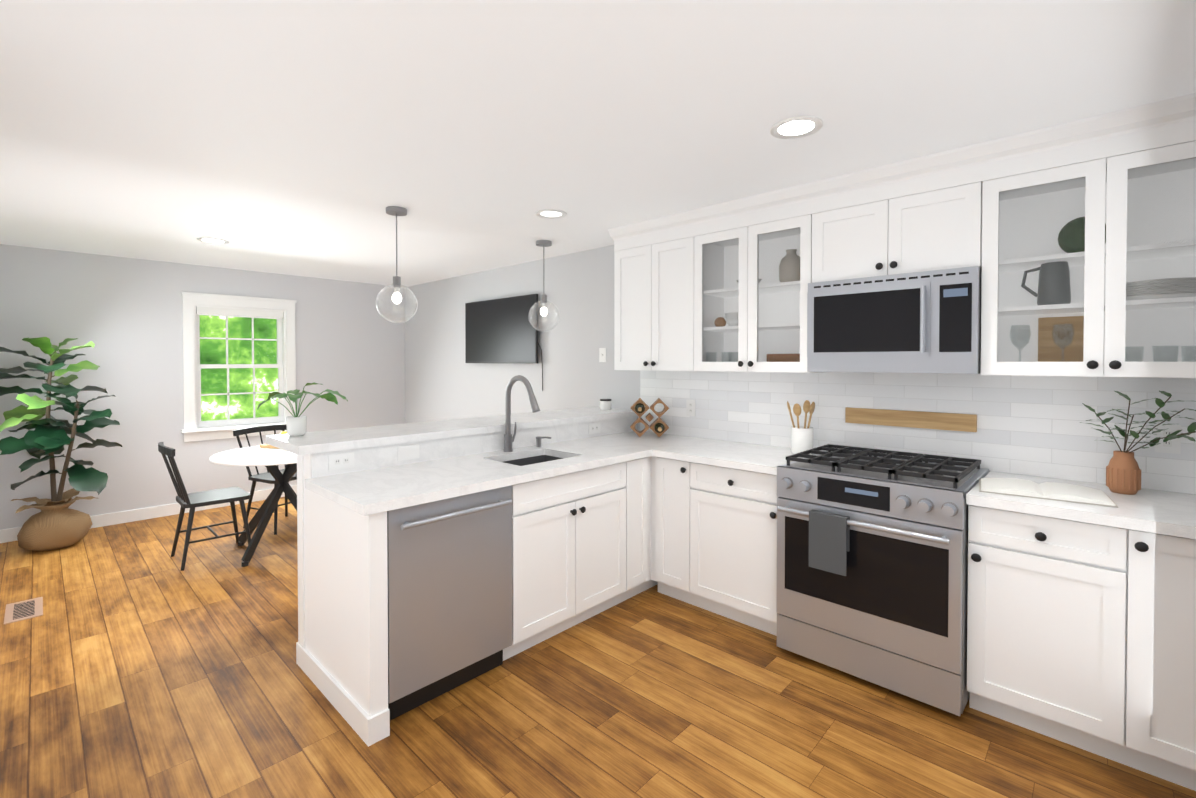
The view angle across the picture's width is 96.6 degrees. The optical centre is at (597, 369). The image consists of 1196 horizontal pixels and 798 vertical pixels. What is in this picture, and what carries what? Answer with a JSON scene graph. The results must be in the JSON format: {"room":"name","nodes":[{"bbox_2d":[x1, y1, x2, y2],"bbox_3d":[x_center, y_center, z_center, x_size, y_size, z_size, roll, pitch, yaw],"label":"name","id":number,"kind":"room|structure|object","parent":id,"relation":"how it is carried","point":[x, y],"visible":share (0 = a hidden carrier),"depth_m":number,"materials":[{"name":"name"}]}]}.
{"room":"kitchen","nodes":[
{"label":"kitchen","id":0,"kind":"room"},
{"bbox_2d":[0,244,404,529],"bbox_3d":[-3.691,0.179,5.455,0.120,2.380,3.550,1,1,44],"label":"wall","id":1,"kind":"structure","parent":0,"point":[124,315],"depth_m":4.90,"materials":[{"name":"white paint"}]},
{"bbox_2d":[0,485,296,542],"bbox_3d":[-3.628,1.317,5.439,0.014,0.105,3.510,1,1,44],"label":"baseboard","id":2,"kind":"structure","parent":1,"relation":"attached to","point":[11,534],"depth_m":4.86,"materials":[{"name":"white wood"}]},
{"bbox_2d":[181,292,296,441],"bbox_3d":[-3.646,-0.026,5.458,0.174,1.430,1.010,1,1,44],"label":"window","id":3,"kind":"structure","parent":1,"relation":"in","point":[195,306],"depth_m":5.38,"materials":[{"name":"white wood"}]},
{"bbox_2d":[522,473,581,508],"bbox_3d":[-0.235,0.627,2.867,0.003,0.195,0.456,1,1,44],"label":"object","id":4,"kind":"structure","parent":0,"relation":"attached to","point":[535,493],"depth_m":2.67,"materials":[{"name":"white wood"}]},
{"bbox_2d":[0,497,1195,797],"bbox_3d":[-0.910,1.435,2.830,7.790,0.060,3.790,1,1,44],"label":"floor","id":5,"kind":"structure","parent":0,"point":[136,661],"depth_m":2.18,"materials":[{"name":"brown wood"}]},
{"bbox_2d":[4,597,42,623],"bbox_3d":[-3.337,1.398,3.100,0.340,0.005,0.150,1,1,44],"label":"floor vent","id":6,"kind":"object","parent":5,"relation":"in","point":[23,610],"visible":1,"depth_m":3.09,"materials":[{"name":"brown metal"}]},
{"bbox_2d":[0,337,121,551],"bbox_3d":[-4.215,0.568,4.151,0.784,1.636,0.748,1,1,44],"label":"fiddle leaf fig","id":7,"kind":"object","parent":5,"relation":"on","point":[56,522],"visible":1,"depth_m":4.10,"materials":[{"name":"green plant"}]},
{"bbox_2d":[158,442,253,570],"bbox_3d":[-2.904,0.961,3.941,0.498,0.862,0.519,1,1,44],"label":"chair","id":8,"kind":"object","parent":5,"relation":"on","point":[192,501],"visible":0.9,"depth_m":3.89,"materials":[{"name":"black wood"}]},
{"bbox_2d":[209,446,296,566],"bbox_3d":[-2.443,1.012,4.137,0.920,0.750,0.920,1,1,44],"label":"dining table","id":9,"kind":"object","parent":5,"relation":"on","point":[269,459],"visible":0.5,"depth_m":4.00,"materials":[{"name":"white"}]},
{"bbox_2d":[260,431,286,448],"bbox_3d":[-2.556,0.569,4.343,0.320,0.127,0.178,0,1,14],"label":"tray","id":10,"kind":"object","parent":9,"relation":"on","point":[265,445],"visible":0.15,"depth_m":4.29,"materials":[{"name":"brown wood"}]},
{"bbox_2d":[233,424,296,534],"bbox_3d":[-2.843,0.950,4.740,0.519,0.862,0.498,0,1,24],"label":"chair","id":11,"kind":"object","parent":5,"relation":"on","point":[267,477],"visible":0.48,"depth_m":4.64,"materials":[{"name":"black wood"}]},
{"bbox_2d":[387,485,511,719],"bbox_3d":[-0.802,0.976,2.464,0.643,0.868,0.590,1,1,44],"label":"dishwasher","id":12,"kind":"object","parent":5,"relation":"on","point":[449,564],"visible":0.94,"depth_m":2.25,"materials":[{"name":"silver metal"}]},
{"bbox_2d":[512,497,585,648],"bbox_3d":[-0.359,1.068,2.992,0.348,0.670,0.458,1,1,44],"label":"base cabinet","id":13,"kind":"object","parent":5,"relation":"on","point":[549,541],"depth_m":2.67,"materials":[{"name":"white wood"}]},
{"bbox_2d":[542,453,617,619],"bbox_3d":[-0.110,0.961,3.254,0.619,0.875,0.268,1,1,44],"label":"base cabinet","id":14,"kind":"object","parent":5,"relation":"on","point":[599,486],"depth_m":2.96,"materials":[{"name":"white wood"}]},
{"bbox_2d":[302,429,705,516],"bbox_3d":[-0.280,0.507,3.038,0.630,0.040,2.358,1,1,44],"label":"countertop","id":15,"kind":"structure","parent":14,"relation":"on","point":[367,492],"depth_m":2.57,"materials":[{"name":"white stone"}]},
{"bbox_2d":[503,375,550,451],"bbox_3d":[-0.354,0.259,3.146,0.304,0.451,0.304,1,1,44],"label":"faucet","id":16,"kind":"object","parent":15,"relation":"on","point":[508,439],"visible":1,"depth_m":3.12,"materials":[{"name":"silver metal"}]},
{"bbox_2d":[630,398,668,436],"bbox_3d":[0.363,0.341,3.750,0.270,0.270,0.250,0,1,5],"label":"wine rack","id":17,"kind":"object","parent":15,"relation":"on","point":[639,407],"visible":1,"depth_m":3.73,"materials":[{"name":"brown wood"}]},
{"bbox_2d":[618,461,641,603],"bbox_3d":[-0.009,0.960,3.360,0.619,0.875,0.267,1,1,44],"label":"base cabinet","id":18,"kind":"object","parent":5,"relation":"on","point":[630,472],"depth_m":3.12,"materials":[{"name":"white wood"}]},
{"bbox_2d":[650,457,677,598],"bbox_3d":[0.650,0.960,3.372,0.357,0.875,0.602,1,1,44],"label":"base cabinet","id":19,"kind":"object","parent":5,"relation":"on","point":[663,473],"depth_m":3.21,"materials":[{"name":"white wood"}]},
{"bbox_2d":[678,461,777,635],"bbox_3d":[0.913,0.963,3.122,0.607,0.875,0.602,1,1,44],"label":"base cabinet","id":20,"kind":"object","parent":5,"relation":"on","point":[727,518],"depth_m":2.91,"materials":[{"name":"white wood"}]},
{"bbox_2d":[650,437,821,476],"bbox_3d":[0.832,0.505,3.171,0.800,0.040,0.633,1,1,44],"label":"countertop","id":21,"kind":"structure","parent":20,"relation":"on","point":[724,454],"depth_m":3.08,"materials":[{"name":"white stone"}]},
{"bbox_2d":[787,400,814,454],"bbox_3d":[1.160,0.333,3.060,0.150,0.305,0.163,1,1,44],"label":"utensil crock","id":22,"kind":"object","parent":21,"relation":"on","point":[801,438],"visible":0.94,"depth_m":3.03,"materials":[{"name":"white ceramic"}]},
{"bbox_2d":[776,444,988,715],"bbox_3d":[1.363,0.922,2.589,0.770,0.972,0.730,1,1,44],"label":"range","id":23,"kind":"object","parent":5,"relation":"on","point":[872,565],"visible":0.98,"depth_m":2.34,"materials":[{"name":"silver metal"}]},
{"bbox_2d":[809,509,849,575],"bbox_3d":[1.046,0.782,2.416,0.165,0.256,0.043,1,1,44],"label":"towel","id":24,"kind":"object","parent":23,"relation":"hanging from","point":[829,533],"depth_m":2.39,"materials":[{"name":"grey fabric"}]},
{"bbox_2d":[967,505,1097,752],"bbox_3d":[1.887,0.976,2.197,0.519,0.875,0.602,1,1,44],"label":"base cabinet","id":25,"kind":"object","parent":5,"relation":"on","point":[1032,596],"depth_m":2.02,"materials":[{"name":"white wood"}]},
{"bbox_2d":[966,469,1195,540],"bbox_3d":[2.117,0.522,1.950,1.185,0.040,0.633,1,1,44],"label":"countertop","id":26,"kind":"structure","parent":25,"relation":"on","point":[1164,512],"depth_m":1.96,"materials":[{"name":"white stone"}]},
{"bbox_2d":[979,478,1117,507],"bbox_3d":[1.794,0.486,2.158,0.410,0.024,0.270,1,1,36],"label":"open book","id":27,"kind":"object","parent":26,"relation":"on","point":[1065,492],"visible":0.98,"depth_m":2.11,"materials":[{"name":"beige paper"}]},
{"bbox_2d":[1080,391,1195,494],"bbox_3d":[2.153,0.288,2.114,0.362,0.421,0.285,1,1,44],"label":"vase","id":28,"kind":"object","parent":26,"relation":"on","point":[1123,473],"visible":1,"depth_m":2.12,"materials":[{"name":"brown ceramic"}]},
{"bbox_2d":[1094,525,1195,790],"bbox_3d":[2.207,0.980,1.893,0.605,0.875,0.602,1,1,44],"label":"base cabinet","id":29,"kind":"object","parent":5,"relation":"on","point":[1145,679],"depth_m":1.81,"materials":[{"name":"white wood"}]},
{"bbox_2d":[0,0,1195,286],"bbox_3d":[-0.910,-1.005,2.797,7.790,0.060,3.790,1,1,44],"label":"ceiling","id":30,"kind":"structure","parent":0,"point":[310,138],"depth_m":1.96,"materials":[{"name":"white paint"}]},
{"bbox_2d":[197,238,228,243],"bbox_3d":[-2.967,-0.989,4.110,0.200,0.006,0.200,1,1,44],"label":"recessed light","id":31,"kind":"object","parent":30,"relation":"in","point":[213,240],"visible":1,"depth_m":4.09,"materials":[{"name":"white plastic"}]},
{"bbox_2d":[376,206,417,322],"bbox_3d":[-1.234,-0.631,3.268,0.240,0.699,0.240,1,1,44],"label":"pendant light","id":32,"kind":"object","parent":30,"relation":"hanging from","point":[396,211],"visible":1,"depth_m":3.25,"materials":[{"name":"clear glass"}]},
{"bbox_2d":[528,240,558,331],"bbox_3d":[-0.421,-0.643,4.152,0.240,0.699,0.240,1,1,44],"label":"pendant light","id":33,"kind":"object","parent":30,"relation":"hanging from","point":[543,244],"visible":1,"depth_m":4.14,"materials":[{"name":"clear glass"}]},
{"bbox_2d":[535,209,566,218],"bbox_3d":[-0.295,-0.979,3.365,0.200,0.006,0.200,1,1,44],"label":"recessed light","id":34,"kind":"object","parent":30,"relation":"in","point":[551,213],"visible":1,"depth_m":3.35,"materials":[{"name":"white plastic"}]},
{"bbox_2d":[770,116,822,138],"bbox_3d":[0.790,-0.962,2.127,0.200,0.006,0.200,1,1,44],"label":"recessed light","id":35,"kind":"object","parent":30,"relation":"in","point":[796,127],"visible":1,"depth_m":2.12,"materials":[{"name":"white plastic"}]},
{"bbox_2d":[405,245,989,471],"bbox_3d":[0.353,0.197,4.144,7.790,2.380,0.120,1,1,44],"label":"wall","id":36,"kind":"structure","parent":0,"point":[444,380],"depth_m":5.03,"materials":[{"name":"grey paint"}]},
{"bbox_2d":[310,417,636,512],"bbox_3d":[-0.335,0.546,3.112,0.480,0.350,2.328,1,1,44],"label":"backsplash","id":37,"kind":"structure","parent":36,"relation":"attached to","point":[350,460],"depth_m":2.90,"materials":[{"name":"white stone"}]},
{"bbox_2d":[328,452,353,470],"bbox_3d":[-1.208,0.434,2.513,0.006,0.072,0.116,1,1,44],"label":"outlet","id":38,"kind":"object","parent":37,"relation":"attached to","point":[337,461],"depth_m":2.51,"materials":[{"name":"white plastic"}]},
{"bbox_2d":[398,444,418,460],"bbox_3d":[-0.979,0.431,2.756,0.005,0.072,0.116,1,1,44],"label":"outlet","id":39,"kind":"object","parent":37,"relation":"attached to","point":[406,452],"depth_m":2.75,"materials":[{"name":"white plastic"}]},
{"bbox_2d":[266,407,637,456],"bbox_3d":[-0.680,0.347,3.396,0.485,0.040,2.388,1,1,44],"label":"countertop","id":40,"kind":"structure","parent":37,"relation":"on","point":[328,441],"depth_m":2.95,"materials":[{"name":"white stone"}]},
{"bbox_2d":[257,382,347,435],"bbox_3d":[-1.524,0.201,2.723,0.373,0.268,0.422,1,1,44],"label":"pothos plant","id":41,"kind":"object","parent":40,"relation":"on","point":[296,424],"visible":1,"depth_m":2.69,"materials":[{"name":"green plant"}]},
{"bbox_2d":[600,399,610,409],"bbox_3d":[0.059,0.275,4.162,0.092,0.082,0.092,1,1,44],"label":"candle jar","id":42,"kind":"object","parent":40,"relation":"on","point":[605,404],"visible":1,"depth_m":4.12,"materials":[{"name":"white ceramic"}]},
{"bbox_2d":[589,423,600,433],"bbox_3d":[-0.023,0.417,3.760,0.006,0.072,0.116,1,1,44],"label":"outlet","id":43,"kind":"object","parent":37,"relation":"attached to","point":[594,428],"depth_m":3.76,"materials":[{"name":"white plastic"}]},
{"bbox_2d":[465,294,542,390],"bbox_3d":[-0.947,-0.248,5.237,1.170,0.880,0.074,1,1,44],"label":"tv","id":44,"kind":"object","parent":36,"relation":"attached to","point":[502,330],"visible":0.98,"depth_m":5.16,"materials":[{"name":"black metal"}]},
{"bbox_2d":[599,348,605,361],"bbox_3d":[0.038,-0.116,4.352,0.072,0.116,0.006,1,1,44],"label":"light switch","id":45,"kind":"object","parent":36,"relation":"attached to","point":[602,354],"visible":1,"depth_m":4.35,"materials":[{"name":"white plastic"}]},
{"bbox_2d":[611,221,733,372],"bbox_3d":[0.497,-0.452,3.677,0.729,0.920,0.342,1,1,44],"label":"upper cabinet","id":46,"kind":"object","parent":36,"relation":"attached to","point":[674,285],"depth_m":3.50,"materials":[{"name":"white wood"}]},
{"bbox_2d":[686,399,694,415],"bbox_3d":[0.654,0.272,3.757,0.072,0.116,0.006,1,1,44],"label":"outlet","id":47,"kind":"object","parent":36,"relation":"attached to","point":[690,403],"depth_m":3.76,"materials":[{"name":"white plastic"}]},
{"bbox_2d":[806,157,997,284],"bbox_3d":[1.520,-0.676,2.703,0.740,0.445,0.342,1,1,44],"label":"upper cabinet","id":48,"kind":"object","parent":36,"relation":"attached to","point":[935,219],"depth_m":2.52,"materials":[{"name":"white wood"}]},
{"bbox_2d":[807,266,980,373],"bbox_3d":[1.486,-0.217,2.674,0.734,0.464,0.435,1,1,44],"label":"microwave","id":49,"kind":"object","parent":48,"relation":"attached to","point":[923,322],"visible":1,"depth_m":2.50,"materials":[{"name":"silver metal"}]},
{"bbox_2d":[845,407,976,431],"bbox_3d":[1.630,0.262,2.817,0.610,0.085,0.024,1,1,44],"label":"magnetic knife strip","id":50,"kind":"object","parent":36,"relation":"attached to","point":[938,421],"visible":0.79,"depth_m":2.78,"materials":[{"name":"brown wood"}]},
{"bbox_2d":[1155,424,1180,453],"bbox_3d":[2.321,0.283,2.173,0.072,0.116,0.006,1,1,44],"label":"outlet","id":51,"kind":"object","parent":36,"relation":"attached to","point":[1173,446],"depth_m":2.17,"materials":[{"name":"white plastic"}]},
{"label":"outside","id":52,"kind":"structure","parent":0,"visible":0},
{"bbox_2d":[200,315,277,420],"bbox_3d":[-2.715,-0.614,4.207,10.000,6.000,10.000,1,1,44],"label":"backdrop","id":53,"kind":"structure","parent":52,"point":[215,328],"depth_m":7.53,"materials":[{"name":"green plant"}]}
]}

